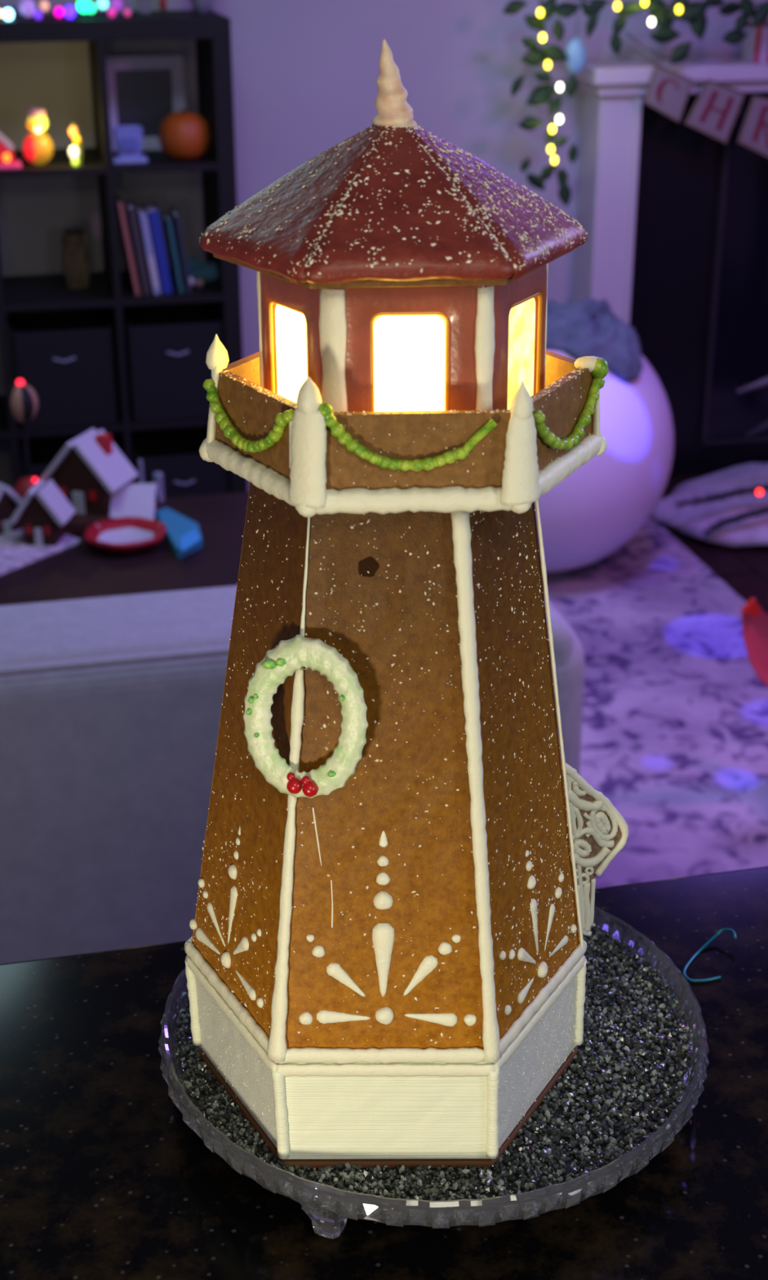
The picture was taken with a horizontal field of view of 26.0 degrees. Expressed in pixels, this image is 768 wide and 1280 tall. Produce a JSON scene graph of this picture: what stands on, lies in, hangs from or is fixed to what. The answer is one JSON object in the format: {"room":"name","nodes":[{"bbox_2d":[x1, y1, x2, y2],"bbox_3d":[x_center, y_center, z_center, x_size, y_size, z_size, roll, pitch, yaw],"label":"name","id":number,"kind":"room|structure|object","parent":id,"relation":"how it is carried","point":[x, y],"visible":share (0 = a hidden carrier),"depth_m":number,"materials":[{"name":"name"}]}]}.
{"room":"living room","nodes":[
{"label":"living room","id":0,"kind":"room"},
{"bbox_2d":[0,0,767,492],"bbox_3d":[-0.435,-1.600,4.833,6.200,2.496,0.100,-5,24,-12],"label":"wall","id":1,"kind":"structure","parent":0,"point":[305,73],"depth_m":4.85,"materials":[{"name":"paint"}]},
{"bbox_2d":[648,473,767,613],"bbox_3d":[0.253,0.807,2.592,6.200,0.106,6.400,-5,24,-12],"label":"floor","id":2,"kind":"structure","parent":0,"point":[744,569],"depth_m":4.80,"materials":[{"name":"brown wood"}]},
{"bbox_2d":[0,9,248,493],"bbox_3d":[-0.914,-0.960,4.655,0.978,1.472,0.390,-5,24,-12],"label":"cube shelf","id":3,"kind":"object","parent":2,"relation":"on","point":[112,288],"visible":0.54,"depth_m":4.47,"materials":[{"name":"black laminate"}]},
{"bbox_2d":[0,132,22,168],"bbox_3d":[-1.012,-1.282,4.337,0.124,0.098,0.080,-5,24,-12],"label":"house","id":4,"kind":"object","parent":3,"relation":"on","point":[7,161],"visible":1,"depth_m":4.32,"materials":[{"name":"red"}]},
{"bbox_2d":[15,0,36,17],"bbox_3d":[-0.928,-1.656,4.305,0.060,0.084,0.045,-5,24,-12],"label":"house","id":5,"kind":"object","parent":3,"relation":"on","point":[18,2],"visible":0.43,"depth_m":4.29,"materials":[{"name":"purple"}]},
{"bbox_2d":[22,107,53,164],"bbox_3d":[-0.908,-1.319,4.358,0.078,0.145,0.075,-5,24,-12],"label":"snowman figurine","id":6,"kind":"object","parent":3,"relation":"on","point":[37,146],"visible":1,"depth_m":4.33,"materials":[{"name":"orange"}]},
{"bbox_2d":[35,126,41,133],"bbox_3d":[-0.900,-1.327,4.329,0.018,0.018,0.017,-5,24,-12],"label":"lamp","id":7,"kind":"object","parent":6,"relation":"on","point":[37,129],"depth_m":4.32,"materials":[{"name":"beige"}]},
{"bbox_2d":[37,0,53,14],"bbox_3d":[-0.880,-1.655,4.317,0.042,0.072,0.032,-5,24,-12],"label":"house","id":8,"kind":"object","parent":3,"relation":"on","point":[50,2],"visible":0.55,"depth_m":4.31,"materials":[{"name":"pink"}]},
{"bbox_2d":[0,2,108,19],"bbox_3d":[-1.029,-1.615,4.276,0.640,0.048,0.124,-5,24,-12],"label":"tinsel","id":9,"kind":"object","parent":3,"relation":"on","point":[77,11],"visible":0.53,"depth_m":4.30,"materials":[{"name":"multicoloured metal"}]},
{"bbox_2d":[9,306,118,429],"bbox_3d":[-0.911,-0.782,4.723,0.270,0.270,0.352,-5,24,-12],"label":"storage bin","id":10,"kind":"object","parent":3,"relation":"on","point":[66,357],"visible":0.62,"depth_m":4.59,"materials":[{"name":"black fabric"}]},
{"bbox_2d":[21,431,118,485],"bbox_3d":[-0.910,-0.438,4.875,0.270,0.270,0.352,-5,24,-12],"label":"storage bin","id":11,"kind":"object","parent":3,"relation":"on","point":[43,451],"visible":0.08,"depth_m":4.97,"materials":[{"name":"black fabric"}]},
{"bbox_2d":[61,226,90,288],"bbox_3d":[-0.857,-1.064,4.628,0.076,0.162,0.078,-5,24,-12],"label":"vase","id":12,"kind":"object","parent":3,"relation":"on","point":[77,268],"visible":1,"depth_m":4.61,"materials":[{"name":"brown"}]},
{"bbox_2d":[69,123,82,165],"bbox_3d":[-0.810,-1.297,4.363,0.036,0.108,0.039,-5,24,-12],"label":"figurine","id":13,"kind":"object","parent":3,"relation":"on","point":[75,151],"visible":1,"depth_m":4.36,"materials":[{"name":"yellow"}]},
{"bbox_2d":[69,126,77,137],"bbox_3d":[-0.812,-1.329,4.352,0.022,0.029,0.021,-5,24,-12],"label":"lamp","id":14,"kind":"object","parent":13,"relation":"on","point":[73,130],"depth_m":4.35,"materials":[{"name":"yellow"}]},
{"bbox_2d":[69,146,79,158],"bbox_3d":[-0.813,-1.279,4.362,0.026,0.034,0.025,-5,24,-12],"label":"lamp","id":15,"kind":"object","parent":13,"relation":"attached to","point":[73,150],"depth_m":4.35,"materials":[{"name":"beige"}]},
{"bbox_2d":[71,157,79,165],"bbox_3d":[-0.811,-1.258,4.373,0.018,0.023,0.017,-5,24,-12],"label":"lamp","id":16,"kind":"object","parent":13,"relation":"attached to","point":[75,161],"depth_m":4.37,"materials":[{"name":"green"}]},
{"bbox_2d":[73,135,80,143],"bbox_3d":[-0.804,-1.311,4.358,0.018,0.023,0.017,-5,24,-12],"label":"lamp","id":17,"kind":"object","parent":13,"relation":"attached to","point":[77,140],"depth_m":4.35,"materials":[{"name":"yellow"}]},
{"bbox_2d":[0,0,179,19],"bbox_3d":[-0.928,-1.617,4.261,0.812,0.052,0.108,-5,24,-12],"label":"string lights","id":18,"kind":"object","parent":3,"relation":"on","point":[28,7],"visible":1,"depth_m":4.25,"materials":[{"name":"multicoloured plastic"}]},
{"bbox_2d":[115,0,131,16],"bbox_3d":[-0.685,-1.678,4.355,0.048,0.084,0.036,-5,24,-12],"label":"house","id":19,"kind":"object","parent":3,"relation":"on","point":[126,3],"visible":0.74,"depth_m":4.35,"materials":[{"name":"purple"}]},
{"bbox_2d":[115,193,140,295],"bbox_3d":[-0.707,-1.088,4.576,0.044,0.249,0.161,-5,24,-12],"label":"book","id":20,"kind":"object","parent":3,"relation":"on","point":[119,206],"visible":0.95,"depth_m":4.52,"materials":[{"name":"red paper"}]},
{"bbox_2d":[111,124,147,164],"bbox_3d":[-0.680,-1.321,4.434,0.090,0.088,0.084,-5,24,-12],"label":"storage jar","id":21,"kind":"object","parent":3,"relation":"on","point":[128,139],"visible":0.89,"depth_m":4.41,"materials":[{"name":"blue"}]},
{"bbox_2d":[123,199,151,294],"bbox_3d":[-0.680,-1.084,4.585,0.048,0.236,0.161,-5,24,-12],"label":"book","id":22,"kind":"object","parent":3,"relation":"on","point":[131,211],"visible":1,"depth_m":4.53,"materials":[{"name":"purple paper"}]},
{"bbox_2d":[137,0,151,13],"bbox_3d":[-0.630,-1.678,4.369,0.036,0.072,0.027,-5,24,-12],"label":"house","id":23,"kind":"object","parent":3,"relation":"on","point":[144,6],"visible":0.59,"depth_m":4.36,"materials":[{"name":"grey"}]},
{"bbox_2d":[106,54,186,151],"bbox_3d":[-0.662,-1.484,4.604,0.226,0.250,0.012,-5,24,-12],"label":"picture frame","id":24,"kind":"object","parent":3,"relation":"on","point":[143,91],"visible":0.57,"depth_m":4.59,"materials":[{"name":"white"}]},
{"bbox_2d":[115,69,173,137],"bbox_3d":[-0.663,-1.486,4.607,0.154,0.180,0.004,-5,24,-12],"label":"picture","id":25,"kind":"object","parent":24,"relation":"on","point":[144,97],"depth_m":4.60,"materials":[{"name":"grey"}]},
{"bbox_2d":[134,203,160,294],"bbox_3d":[-0.652,-1.080,4.593,0.044,0.221,0.162,-5,24,-12],"label":"book","id":26,"kind":"object","parent":3,"relation":"on","point":[143,222],"visible":0.96,"depth_m":4.54,"materials":[{"name":"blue paper"}]},
{"bbox_2d":[142,200,173,293],"bbox_3d":[-0.625,-1.085,4.598,0.055,0.227,0.161,-5,24,-12],"label":"book","id":27,"kind":"object","parent":3,"relation":"on","point":[153,212],"visible":0.93,"depth_m":4.53,"materials":[{"name":"blue paper"}]},
{"bbox_2d":[159,0,167,16],"bbox_3d":[-0.562,-1.667,4.357,0.056,0.060,0.021,-5,24,-12],"label":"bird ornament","id":28,"kind":"object","parent":3,"relation":"on","point":[162,3],"visible":1,"depth_m":4.35,"materials":[{"name":"red"}]},
{"bbox_2d":[161,209,183,293],"bbox_3d":[-0.587,-1.077,4.611,0.034,0.200,0.161,-5,24,-12],"label":"book","id":29,"kind":"object","parent":3,"relation":"on","point":[166,220],"visible":1,"depth_m":4.57,"materials":[{"name":"teal paper"}]},
{"bbox_2d":[122,302,224,422],"bbox_3d":[-0.608,-0.810,4.785,0.270,0.270,0.352,-5,24,-12],"label":"storage bin","id":30,"kind":"object","parent":3,"relation":"on","point":[166,346],"visible":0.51,"depth_m":4.64,"materials":[{"name":"black fabric"}]},
{"bbox_2d":[130,426,230,497],"bbox_3d":[-0.608,-0.466,4.937,0.270,0.270,0.352,-5,24,-12],"label":"storage bin","id":31,"kind":"object","parent":3,"relation":"on","point":[174,452],"visible":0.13,"depth_m":4.79,"materials":[{"name":"black fabric"}]},
{"bbox_2d":[168,205,191,293],"bbox_3d":[-0.566,-1.084,4.613,0.035,0.210,0.161,-5,24,-12],"label":"book","id":32,"kind":"object","parent":3,"relation":"on","point":[175,215],"visible":0.93,"depth_m":4.56,"materials":[{"name":"blue paper"}]},
{"bbox_2d":[159,109,211,159],"bbox_3d":[-0.535,-1.358,4.467,0.141,0.129,0.138,-5,24,-12],"label":"pumpkin","id":33,"kind":"object","parent":3,"relation":"on","point":[184,135],"visible":1,"depth_m":4.42,"materials":[{"name":"orange"}]},
{"bbox_2d":[180,257,217,287],"bbox_3d":[-0.503,-1.036,4.667,0.135,0.078,0.099,-5,24,-12],"label":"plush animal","id":34,"kind":"object","parent":3,"relation":"on","point":[200,273],"visible":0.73,"depth_m":4.64},
{"bbox_2d":[190,0,213,13],"bbox_3d":[-0.488,-1.775,4.429,0.110,0.200,0.110,-5,24,-12],"label":"vase","id":35,"kind":"object","parent":3,"relation":"on","point":[200,6],"visible":1,"depth_m":4.44,"materials":[{"name":"grey ceramic"}]},
{"bbox_2d":[0,866,767,1279],"bbox_3d":[0.121,0.929,0.797,3.200,1.136,1.166,-5,24,-12],"label":"countertop","id":36,"kind":"structure","parent":2,"relation":"on","point":[103,1176],"depth_m":0.87,"materials":[{"name":"stone"}]},
{"bbox_2d":[158,905,709,1239],"bbox_3d":[0.027,0.225,0.934,0.304,0.040,0.304,0,24,0],"label":"cake stand","id":37,"kind":"object","parent":36,"relation":"on","point":[328,1207],"visible":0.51,"depth_m":0.82,"materials":[{"name":"clear glass"}]},
{"bbox_2d":[174,923,692,1200],"bbox_3d":[0.027,0.218,0.931,0.291,0.009,0.290,10,26,23],"label":"gravel","id":38,"kind":"object","parent":37,"relation":"on","point":[624,1079],"visible":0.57,"depth_m":0.87,"materials":[{"name":"black gravel"}]},
{"bbox_2d":[184,39,628,1168],"bbox_3d":[0.006,-0.017,0.815,0.188,0.525,0.238,13,27,27],"label":"lighthouse","id":39,"kind":"object","parent":38,"relation":"on","point":[385,960],"visible":1,"depth_m":0.76,"materials":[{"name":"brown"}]},
{"bbox_2d":[683,928,736,982],"bbox_3d":[0.203,0.196,1.038,0.024,0.009,0.055,11,26,23],"label":"hook","id":40,"kind":"object","parent":36,"relation":"on","point":[721,931],"visible":0.98,"depth_m":1.04,"materials":[{"name":"teal metal"}]},
{"bbox_2d":[542,519,767,888],"bbox_3d":[-0.622,0.329,3.532,3.580,0.011,2.700,-5,24,-12],"label":"rug","id":41,"kind":"object","parent":2,"relation":"on","point":[674,734],"visible":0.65,"depth_m":3.88,"materials":[{"name":"carpet"}]},
{"bbox_2d":[0,492,248,605],"bbox_3d":[-0.930,0.034,3.650,1.460,0.432,0.660,-5,24,-12],"label":"coffee table","id":42,"kind":"object","parent":41,"relation":"on","point":[81,571],"visible":0.06,"depth_m":3.55,"materials":[{"name":"brown wood"}]},
{"bbox_2d":[5,378,38,476],"bbox_3d":[-0.820,-0.445,3.813,0.072,0.312,0.072,-5,24,-12],"label":"lamp","id":43,"kind":"object","parent":42,"relation":"on","point":[22,402],"visible":0.81,"depth_m":3.75,"materials":[{"name":"black metal"}]},
{"bbox_2d":[13,476,43,499],"bbox_3d":[-0.804,-0.319,3.772,0.072,0.114,0.071,-5,24,-12],"label":"hat","id":44,"kind":"object","parent":42,"relation":"on","point":[24,485],"visible":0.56,"depth_m":3.74,"materials":[{"name":"red"}]},
{"bbox_2d":[0,522,82,575],"bbox_3d":[-0.861,-0.210,3.662,0.294,0.004,0.358,16,28,32],"label":"place mat","id":45,"kind":"object","parent":42,"relation":"on","point":[15,554],"visible":0.5,"depth_m":3.63,"materials":[{"name":"fabric"}]},
{"bbox_2d":[0,482,22,534],"bbox_3d":[-0.870,-0.299,3.731,0.137,0.112,0.100,-20,31,-37],"label":"gingerbread house","id":46,"kind":"object","parent":45,"relation":"on","point":[10,501],"visible":0.7,"depth_m":3.71,"materials":[{"name":"brown"}]},
{"bbox_2d":[8,479,75,546],"bbox_3d":[-0.751,-0.278,3.658,0.124,0.131,0.088,3,24,7],"label":"gingerbread house","id":47,"kind":"object","parent":45,"relation":"on","point":[44,511],"visible":1,"depth_m":3.63,"materials":[{"name":"brown"}]},
{"bbox_2d":[40,427,138,515],"bbox_3d":[-0.672,-0.383,3.776,0.192,0.167,0.125,8,25,17],"label":"gingerbread house","id":48,"kind":"object","parent":42,"relation":"on","point":[90,468],"visible":0.94,"depth_m":3.74,"materials":[{"name":"brown"}]},
{"bbox_2d":[64,513,115,535],"bbox_3d":[-0.699,-0.278,3.783,0.170,0.030,0.150,-5,24,-12],"label":"plinth","id":49,"kind":"object","parent":42,"relation":"on","point":[77,524],"visible":0.18,"depth_m":3.72,"materials":[{"name":"brown"}]},
{"bbox_2d":[84,516,166,553],"bbox_3d":[-0.567,-0.225,3.654,0.182,0.036,0.182,-5,24,-12],"label":"plate","id":50,"kind":"object","parent":42,"relation":"on","point":[126,535],"visible":1,"depth_m":3.68,"materials":[{"name":"red ceramic"}]},
{"bbox_2d":[109,483,161,519],"bbox_3d":[-0.568,-0.314,3.799,0.100,0.083,0.154,0,24,0],"label":"gingerbread house","id":51,"kind":"object","parent":42,"relation":"on","point":[131,500],"visible":0.73,"depth_m":3.76,"materials":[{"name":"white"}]},
{"bbox_2d":[137,458,144,483],"bbox_3d":[-0.569,-0.373,3.907,0.012,0.104,0.012,-5,24,-12],"label":"candle","id":52,"kind":"object","parent":42,"relation":"on","point":[140,468],"visible":0.67,"depth_m":3.89,"materials":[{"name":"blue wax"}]},
{"bbox_2d":[152,471,164,502],"bbox_3d":[-0.531,-0.361,3.922,0.024,0.069,0.023,-5,24,-12],"label":"candle","id":53,"kind":"object","parent":42,"relation":"on","point":[157,477],"visible":0.68,"depth_m":3.91,"materials":[{"name":"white wax"}]},
{"bbox_2d":[154,507,202,559],"bbox_3d":[-0.445,-0.238,3.692,0.078,0.029,0.299,-8,25,-16],"label":"pack","id":54,"kind":"object","parent":42,"relation":"on","point":[183,534],"visible":0.98,"depth_m":3.66,"materials":[{"name":"teal"}]},
{"bbox_2d":[0,585,585,964],"bbox_3d":[-0.895,0.270,2.680,2.295,0.786,0.833,-5,24,-12],"label":"sofa","id":55,"kind":"object","parent":41,"relation":"on","point":[110,707],"visible":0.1,"depth_m":2.34,"materials":[{"name":"fabric"}]},
{"bbox_2d":[0,585,236,666],"bbox_3d":[-0.299,0.037,2.443,0.595,0.164,0.235,-5,24,-12],"label":"cushion","id":56,"kind":"object","parent":55,"relation":"on","point":[44,633],"depth_m":2.37,"materials":[{"name":"fabric"}]},
{"bbox_2d":[534,348,674,573],"bbox_3d":[0.438,-0.544,4.598,0.715,0.716,0.715,-5,24,-12],"label":"exercise ball","id":57,"kind":"object","parent":41,"relation":"on","point":[588,516],"visible":0.27,"depth_m":4.34,"materials":[{"name":"white plastic"}]},
{"bbox_2d":[546,297,643,382],"bbox_3d":[0.538,-0.810,4.404,0.316,0.193,0.322,5,24,12],"label":"blanket","id":58,"kind":"object","parent":57,"relation":"on","point":[588,326],"visible":0.94,"depth_m":4.31,"materials":[{"name":"blue fabric"}]},
{"bbox_2d":[740,597,767,686],"bbox_3d":[0.873,0.125,3.358,0.376,0.496,0.271,-5,24,-12],"label":"chair","id":59,"kind":"object","parent":41,"relation":"on","point":[754,621],"visible":1,"depth_m":3.26,"materials":[{"name":"red plastic"}]},
{"bbox_2d":[571,58,767,476],"bbox_3d":[1.411,-1.158,5.295,1.696,1.306,0.220,-5,24,-12],"label":"fireplace","id":60,"kind":"object","parent":2,"relation":"on","point":[673,215],"visible":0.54,"depth_m":5.17,"materials":[{"name":"grey paint"}]},
{"bbox_2d":[502,0,767,206],"bbox_3d":[0.723,-1.565,4.770,0.804,0.622,0.075,-5,24,-12],"label":"leaf garland","id":61,"kind":"object","parent":60,"relation":"hanging from","point":[693,12],"visible":1,"depth_m":4.71,"materials":[{"name":"green plant"}]},
{"bbox_2d":[565,0,586,74],"bbox_3d":[0.545,-1.776,4.684,0.061,0.350,0.040,-5,24,-12],"label":"hanging ornament","id":62,"kind":"object","parent":61,"relation":"hanging from","point":[575,51],"visible":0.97,"depth_m":4.72,"materials":[{"name":"teal glass"}]},
{"bbox_2d":[571,58,767,84],"bbox_3d":[1.409,-1.734,5.040,1.696,0.045,0.220,-5,24,-12],"label":"mantel shelf","id":63,"kind":"object","parent":60,"relation":"attached to","point":[729,71],"depth_m":4.85,"materials":[{"name":"grey paint"}]},
{"bbox_2d":[633,47,767,157],"bbox_3d":[0.959,-1.556,4.851,0.512,0.333,0.007,-5,24,-12],"label":"banner","id":64,"kind":"object","parent":60,"relation":"hanging from","point":[713,113],"visible":1,"depth_m":4.85,"materials":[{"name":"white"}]},
{"bbox_2d":[742,20,767,63],"bbox_3d":[1.134,-1.777,4.942,0.120,0.113,0.085,-5,24,-12],"label":"striped box","id":65,"kind":"object","parent":60,"relation":"on","point":[755,44],"visible":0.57,"depth_m":4.91,"materials":[{"name":"grey"}]},
{"bbox_2d":[648,462,767,546],"bbox_3d":[1.467,-0.456,5.180,1.345,0.087,0.807,-5,24,-12],"label":"cushion","id":66,"kind":"object","parent":2,"relation":"on","point":[686,520],"visible":0.84,"depth_m":5.03,"materials":[{"name":"fabric"}]},
{"bbox_2d":[671,376,767,538],"bbox_3d":[1.217,-0.773,4.808,0.736,0.923,0.190,-9,26,-20],"label":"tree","id":67,"kind":"object","parent":66,"relation":"on","point":[759,490],"visible":1,"depth_m":4.86,"materials":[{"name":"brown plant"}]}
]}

